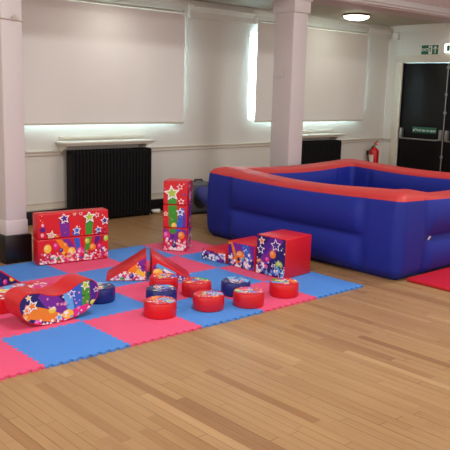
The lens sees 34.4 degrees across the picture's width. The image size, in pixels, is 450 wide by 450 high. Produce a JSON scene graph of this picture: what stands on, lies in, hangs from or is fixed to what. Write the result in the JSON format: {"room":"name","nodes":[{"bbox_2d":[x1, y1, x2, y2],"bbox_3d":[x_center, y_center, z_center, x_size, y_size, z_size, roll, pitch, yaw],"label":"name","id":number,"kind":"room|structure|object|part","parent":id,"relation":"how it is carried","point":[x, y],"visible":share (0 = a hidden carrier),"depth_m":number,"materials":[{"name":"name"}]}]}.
{"room":"community hall","nodes":[
{"label":"community hall","id":0,"kind":"room"},
{"bbox_2d":[24,14,388,203],"bbox_3d":[-2.965,-2.004,7.755,15.730,4.200,0.300,-8,14,-41],"label":"wall","id":1,"kind":"structure","parent":0,"point":[217,53],"depth_m":10.12,"materials":[{"name":"white paint"}]},
{"bbox_2d":[26,192,162,211],"bbox_3d":[-2.908,-0.117,7.984,15.330,0.090,0.022,-8,14,-41],"label":"trim","id":2,"kind":"structure","parent":1,"relation":"attached to","point":[158,195],"depth_m":8.71,"materials":[{"name":"white wood"}]},
{"bbox_2d":[26,199,163,224],"bbox_3d":[-2.907,0.007,8.002,15.330,0.160,0.035,-8,14,-41],"label":"baseboard","id":3,"kind":"structure","parent":1,"relation":"attached to","point":[156,203],"depth_m":8.83,"materials":[{"name":"black paint"}]},
{"bbox_2d":[21,0,184,124],"bbox_3d":[-1.539,-1.960,8.794,2.627,1.470,0.098,-8,14,-41],"label":"roller blind","id":4,"kind":"object","parent":1,"relation":"attached to","point":[86,62],"visible":0.96,"depth_m":8.78,"materials":[{"name":"fabric"}]},
{"bbox_2d":[55,134,155,153],"bbox_3d":[-1.454,-0.994,8.974,1.300,0.210,0.250,-8,14,-41],"label":"shelf","id":5,"kind":"object","parent":1,"relation":"attached to","point":[142,142],"visible":0.98,"depth_m":8.90,"materials":[{"name":"white wood"}]},
{"bbox_2d":[25,138,389,156],"bbox_3d":[1.139,0.189,3.468,15.330,0.060,12.100,-8,14,-41],"label":"trim","id":6,"kind":"structure","parent":1,"relation":"attached to","point":[230,145],"depth_m":10.18,"materials":[{"name":"white wood"}]},
{"bbox_2d":[93,0,392,39],"bbox_3d":[-2.810,-2.527,7.498,15.330,0.230,0.120,-8,14,-41],"label":"trim","id":7,"kind":"structure","parent":1,"relation":"attached to","point":[194,9],"depth_m":10.14,"materials":[{"name":"white paint"}]},
{"bbox_2d":[247,33,256,119],"bbox_3d":[1.213,-2.311,11.489,2.560,1.260,0.220,-8,14,-41],"label":"window","id":8,"kind":"structure","parent":1,"relation":"in","point":[252,35],"depth_m":10.76,"materials":[{"name":"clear glass"}]},
{"bbox_2d":[253,19,367,121],"bbox_3d":[1.380,-2.363,11.383,2.582,1.470,0.098,-8,14,-41],"label":"roller blind","id":9,"kind":"object","parent":1,"relation":"attached to","point":[336,59],"visible":0.8,"depth_m":11.51,"materials":[{"name":"fabric"}]},
{"bbox_2d":[302,130,344,139],"bbox_3d":[1.389,-1.386,11.495,1.300,0.210,0.250,-8,14,-41],"label":"shelf","id":10,"kind":"object","parent":1,"relation":"attached to","point":[332,136],"visible":0.58,"depth_m":11.62,"materials":[{"name":"white wood"}]},
{"bbox_2d":[366,140,378,162],"bbox_3d":[2.562,-1.183,12.601,0.206,0.559,0.222,2,11,4],"label":"fire extinguisher","id":11,"kind":"object","parent":1,"relation":"attached to","point":[373,152],"visible":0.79,"depth_m":12.52,"materials":[{"name":"metal"}]},
{"bbox_2d":[0,211,449,449],"bbox_3d":[1.083,1.054,3.667,15.730,0.100,12.600,-8,14,-41],"label":"floor","id":12,"kind":"structure","parent":0,"point":[367,367],"depth_m":4.10,"materials":[{"name":"brown wood"}]},
{"bbox_2d":[0,0,31,264],"bbox_3d":[-2.000,-1.045,6.624,0.286,2.780,0.409,-8,14,-41],"label":"column","id":13,"kind":"structure","parent":12,"relation":"on","point":[15,239],"depth_m":6.55,"materials":[{"name":"paint"}]},
{"bbox_2d":[0,14,23,21],"bbox_3d":[-1.972,-1.841,6.469,0.237,0.063,0.375,-8,14,-41],"label":"wire loop","id":14,"kind":"object","parent":13,"relation":"attached to","point":[14,18],"visible":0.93,"depth_m":6.35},
{"bbox_3d":[-2.028,-0.003,6.818,0.219,0.140,0.342,-8,14,-41],"label":"casing","id":15,"kind":"part","parent":13,"relation":"part of","materials":[{"name":"paint"}]},
{"bbox_2d":[0,281,52,313],"bbox_3d":[-1.553,0.537,5.410,0.659,0.110,0.341,-9,15,-43],"label":"block","id":16,"kind":"object","parent":12,"relation":"on","point":[38,285],"visible":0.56,"depth_m":5.49,"materials":[{"name":"red plastic"}]},
{"bbox_2d":[66,147,159,217],"bbox_3d":[-1.365,-0.514,9.074,1.283,0.875,0.195,-8,14,-41],"label":"radiator","id":17,"kind":"object","parent":12,"relation":"on","point":[117,180],"visible":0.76,"depth_m":8.96,"materials":[{"name":"black metal"}]},
{"bbox_2d":[0,240,362,380],"bbox_3d":[-0.957,0.524,5.906,3.616,0.014,2.416,-8,14,-41],"label":"floor mat","id":18,"kind":"object","parent":12,"relation":"on","point":[54,346],"depth_m":5.30,"materials":[{"name":"rubber"}]},
{"bbox_2d":[0,270,20,286],"bbox_3d":[-1.911,0.356,5.954,0.342,0.247,0.341,10,14,39],"label":"block","id":19,"kind":"object","parent":18,"relation":"on","point":[5,279],"visible":0.97,"depth_m":5.88,"materials":[{"name":"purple plastic"}]},
{"bbox_2d":[4,273,97,324],"bbox_3d":[-1.206,0.525,5.084,0.613,0.274,0.219,-8,14,-41],"label":"curved rocker","id":20,"kind":"object","parent":18,"relation":"on","point":[73,294],"visible":1,"depth_m":5.00,"materials":[{"name":"red plastic"}]},
{"bbox_2d":[33,234,107,265],"bbox_3d":[-1.433,0.218,6.792,0.693,0.237,0.142,-6,13,-34],"label":"block","id":21,"kind":"object","parent":18,"relation":"on","point":[89,247],"visible":1,"depth_m":6.72,"materials":[{"name":"red plastic"}]},
{"bbox_2d":[33,207,107,239],"bbox_3d":[-1.427,-0.015,6.748,0.693,0.237,0.142,-6,13,-34],"label":"block","id":22,"kind":"object","parent":21,"relation":"on","point":[89,221],"visible":1,"depth_m":6.68,"materials":[{"name":"red plastic"}]},
{"bbox_2d":[93,282,114,303],"bbox_3d":[-0.961,0.521,5.569,0.240,0.114,0.240,1,11,-2],"label":"puck","id":23,"kind":"object","parent":18,"relation":"on","point":[106,291],"visible":0.57,"depth_m":5.49,"materials":[{"name":"blue plastic"}]},
{"bbox_2d":[106,247,146,280],"bbox_3d":[-0.854,0.336,6.293,0.340,0.219,0.344,0,11,-7],"label":"block","id":24,"kind":"object","parent":18,"relation":"on","point":[134,268],"visible":1,"depth_m":6.15,"materials":[{"name":"red plastic"}]},
{"bbox_2d":[143,296,176,319],"bbox_3d":[-0.468,0.595,5.244,0.240,0.114,0.240,5,11,18],"label":"puck","id":25,"kind":"object","parent":18,"relation":"on","point":[155,307],"visible":1,"depth_m":5.16,"materials":[{"name":"red leather"}]},
{"bbox_2d":[146,284,176,300],"bbox_3d":[-0.487,0.536,5.559,0.240,0.114,0.240,1,11,-2],"label":"puck","id":26,"kind":"object","parent":18,"relation":"on","point":[158,289],"visible":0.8,"depth_m":5.50,"materials":[{"name":"blue plastic"}]},
{"bbox_2d":[149,273,177,289],"bbox_3d":[-0.500,0.469,5.916,0.240,0.114,0.240,10,13,37],"label":"puck","id":27,"kind":"object","parent":18,"relation":"on","point":[157,278],"visible":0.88,"depth_m":5.85,"materials":[{"name":"red plastic"}]},
{"bbox_2d":[150,248,189,279],"bbox_3d":[-0.478,0.337,6.344,0.340,0.219,0.342,0,11,-9],"label":"block","id":28,"kind":"object","parent":18,"relation":"on","point":[159,263],"visible":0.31,"depth_m":6.20,"materials":[{"name":"red plastic"}]},
{"bbox_2d":[163,225,190,250],"bbox_3d":[-0.489,0.125,7.435,0.253,0.236,0.254,3,11,7],"label":"block","id":29,"kind":"object","parent":18,"relation":"on","point":[174,239],"visible":1,"depth_m":7.32,"materials":[{"name":"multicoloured plastic"}]},
{"bbox_2d":[163,202,190,227],"bbox_3d":[-0.485,-0.108,7.395,0.254,0.236,0.254,3,11,5],"label":"block","id":30,"kind":"object","parent":29,"relation":"on","point":[174,216],"visible":0.97,"depth_m":7.28,"materials":[{"name":"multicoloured plastic"}]},
{"bbox_2d":[163,178,192,204],"bbox_3d":[-0.474,-0.339,7.346,0.254,0.236,0.254,3,11,8],"label":"block","id":31,"kind":"object","parent":30,"relation":"on","point":[176,191],"visible":1,"depth_m":7.23,"materials":[{"name":"red plastic"}]},
{"bbox_2d":[181,277,211,297],"bbox_3d":[-0.228,0.498,5.800,0.240,0.114,0.240,7,12,27],"label":"puck","id":32,"kind":"object","parent":18,"relation":"on","point":[190,285],"visible":0.87,"depth_m":5.72,"materials":[{"name":"red plastic"}]},
{"bbox_2d":[192,290,223,311],"bbox_3d":[-0.123,0.568,5.440,0.240,0.114,0.240,-5,12,-32],"label":"puck","id":33,"kind":"object","parent":18,"relation":"on","point":[203,300],"visible":1,"depth_m":5.35,"materials":[{"name":"red leather"}]},
{"bbox_2d":[202,243,228,263],"bbox_3d":[0.010,0.275,7.062,0.306,0.104,0.363,11,14,40],"label":"step block","id":34,"kind":"object","parent":18,"relation":"on","point":[218,253],"visible":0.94,"depth_m":6.95,"materials":[{"name":"red plastic"}]},
{"bbox_2d":[221,277,250,296],"bbox_3d":[0.086,0.497,5.848,0.240,0.114,0.240,3,11,8],"label":"puck","id":35,"kind":"object","parent":18,"relation":"on","point":[228,284],"visible":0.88,"depth_m":5.77,"materials":[{"name":"blue plastic"}]},
{"bbox_2d":[228,236,256,270],"bbox_3d":[0.274,0.263,6.807,0.340,0.236,0.364,12,15,43],"label":"step block","id":36,"kind":"object","parent":18,"relation":"on","point":[242,252],"visible":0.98,"depth_m":6.68,"materials":[{"name":"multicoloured plastic"}]},
{"bbox_2d":[233,287,263,308],"bbox_3d":[0.180,0.555,5.554,0.240,0.114,0.240,5,11,18],"label":"puck","id":37,"kind":"object","parent":18,"relation":"on","point":[243,297],"visible":1,"depth_m":5.46,"materials":[{"name":"red plastic"}]},
{"bbox_2d":[256,229,311,277],"bbox_3d":[0.528,0.257,6.541,0.335,0.358,0.375,11,14,42],"label":"step block","id":38,"kind":"object","parent":18,"relation":"on","point":[282,253],"visible":0.96,"depth_m":6.42,"materials":[{"name":"red plastic"}]},
{"bbox_2d":[269,278,298,297],"bbox_3d":[0.475,0.507,5.855,0.240,0.114,0.240,-5,12,-32],"label":"puck","id":39,"kind":"object","parent":18,"relation":"on","point":[278,287],"visible":1,"depth_m":5.77,"materials":[{"name":"red plastic"}]},
{"bbox_2d":[191,179,207,214],"bbox_3d":[-0.366,-0.392,9.706,0.320,0.456,0.300,-5,12,-32],"label":"air blower","id":40,"kind":"object","parent":12,"relation":"on","point":[197,207],"visible":0.52,"depth_m":9.57,"materials":[{"name":"grey plastic"}]},
{"bbox_2d":[193,194,204,207],"bbox_3d":[-0.310,-0.339,9.585,0.238,0.238,0.022,-5,12,-32],"label":"grille","id":41,"kind":"object","parent":40,"relation":"attached to","point":[197,203],"depth_m":9.55,"materials":[{"name":"grey plastic"}]},
{"bbox_2d":[270,0,312,166],"bbox_3d":[0.800,-1.463,9.279,0.334,2.780,0.409,-8,14,-41],"label":"column","id":42,"kind":"structure","parent":12,"relation":"on","point":[291,18],"depth_m":9.11,"materials":[{"name":"paint"}]},
{"bbox_2d":[301,140,341,164],"bbox_3d":[1.433,-0.904,11.576,1.091,0.875,0.162,-8,14,-41],"label":"radiator","id":43,"kind":"object","parent":12,"relation":"on","point":[317,151],"visible":0.29,"depth_m":11.49,"materials":[{"name":"black metal"}]},
{"bbox_2d":[195,159,449,279],"bbox_3d":[1.244,-0.283,8.455,2.595,0.781,3.703,-8,14,-41],"label":"pool","id":44,"kind":"object","parent":12,"relation":"on","point":[391,222],"visible":0.97,"depth_m":6.97,"materials":[{"name":"blue plastic"}]},
{"bbox_2d":[407,267,449,291],"bbox_3d":[3.003,0.490,6.618,2.300,0.031,1.610,-8,14,-41],"label":"floor mat","id":45,"kind":"object","parent":12,"relation":"on","point":[439,279],"visible":1,"depth_m":6.42,"materials":[{"name":"red plastic"}]},
{"bbox_2d":[195,0,442,25],"bbox_3d":[1.212,-2.491,2.969,15.330,1.570,12.100,-8,14,-41],"label":"ceiling","id":46,"kind":"structure","parent":0,"point":[319,10],"depth_m":10.62,"materials":[{"name":"white paint"}]},
{"bbox_2d":[343,13,369,20],"bbox_3d":[1.950,-3.082,10.780,0.410,0.085,0.410,-8,14,-41],"label":"ceiling lamp","id":47,"kind":"object","parent":46,"relation":"attached to","point":[350,16],"visible":1,"depth_m":10.65,"materials":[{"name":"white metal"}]},
{"bbox_2d":[311,0,449,22],"bbox_3d":[-1.917,-3.137,6.397,15.330,1.420,0.430,-8,14,-41],"label":"beam","id":48,"kind":"structure","parent":46,"relation":"attached to","point":[338,3],"depth_m":10.33,"materials":[{"name":"paint"}]},
{"bbox_2d":[381,23,449,165],"bbox_3d":[6.971,-1.851,8.379,0.250,4.200,12.100,-8,14,-41],"label":"wall","id":49,"kind":"structure","parent":0,"point":[410,43],"depth_m":12.53,"materials":[{"name":"white paint"}]},
{"bbox_2d":[393,33,399,39],"bbox_3d":[2.943,-3.233,12.461,0.069,0.110,0.090,-8,14,-41],"label":"box","id":50,"kind":"object","parent":49,"relation":"attached to","point":[396,36],"visible":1,"depth_m":12.43,"materials":[{"name":"white plastic"}]},
{"bbox_2d":[347,0,449,16],"bbox_3d":[-1.777,-2.477,6.342,15.330,0.110,0.060,-8,14,-41],"label":"trim","id":51,"kind":"structure","parent":49,"relation":"attached to","point":[398,4],"depth_m":10.20,"materials":[{"name":"paint"}]},
{"bbox_2d":[389,54,449,165],"bbox_3d":[3.611,-1.657,12.060,0.130,2.295,1.940,-8,14,-41],"label":"trim","id":52,"kind":"structure","parent":49,"relation":"attached to","point":[428,58],"depth_m":12.55,"materials":[{"name":"white wood"}]},
{"bbox_2d":[390,23,448,31],"bbox_3d":[3.207,-3.295,12.148,0.080,0.100,1.140,-8,14,-41],"label":"trim","id":53,"kind":"structure","parent":49,"relation":"attached to","point":[439,26],"depth_m":12.08,"materials":[{"name":"white paint"}]},
{"bbox_2d":[397,63,449,171],"bbox_3d":[3.329,-1.643,12.303,0.163,2.155,0.917,-8,14,-41],"label":"door","id":54,"kind":"structure","parent":49,"relation":"in","point":[425,85],"depth_m":12.29,"materials":[{"name":"black paint"}]},
{"bbox_2d":[412,127,436,133],"bbox_3d":[3.373,-1.605,12.306,0.006,0.100,0.470,-8,14,-41],"label":"sign","id":55,"kind":"object","parent":54,"relation":"attached to","point":[414,129],"visible":1,"depth_m":12.30,"materials":[{"name":"green plastic"}]},
{"bbox_3d":[3.624,-1.581,12.005,0.040,2.105,0.070,-8,14,-41],"label":"bolt rod","id":56,"kind":"part","parent":54,"relation":"part of","materials":[{"name":"metal"}]},
{"bbox_2d":[421,44,439,54],"bbox_3d":[3.397,-2.905,12.047,0.011,0.176,0.344,-8,14,-41],"label":"exit sign","id":57,"kind":"object","parent":49,"relation":"attached to","point":[429,48],"visible":1,"depth_m":12.04,"materials":[{"name":"green plastic"}]},
{"bbox_2d":[442,76,449,171],"bbox_3d":[3.866,-1.519,11.716,0.163,2.155,0.758,-8,14,-41],"label":"door","id":58,"kind":"structure","parent":49,"relation":"in","point":[446,151],"depth_m":11.99,"materials":[{"name":"black paint"}]},
{"bbox_2d":[444,43,449,53],"bbox_3d":[3.693,-2.842,11.673,0.076,0.170,0.380,-8,14,-41],"label":"emergency light","id":59,"kind":"object","parent":49,"relation":"attached to","point":[447,45],"visible":1,"depth_m":11.74,"materials":[{"name":"white plastic"}]}
]}

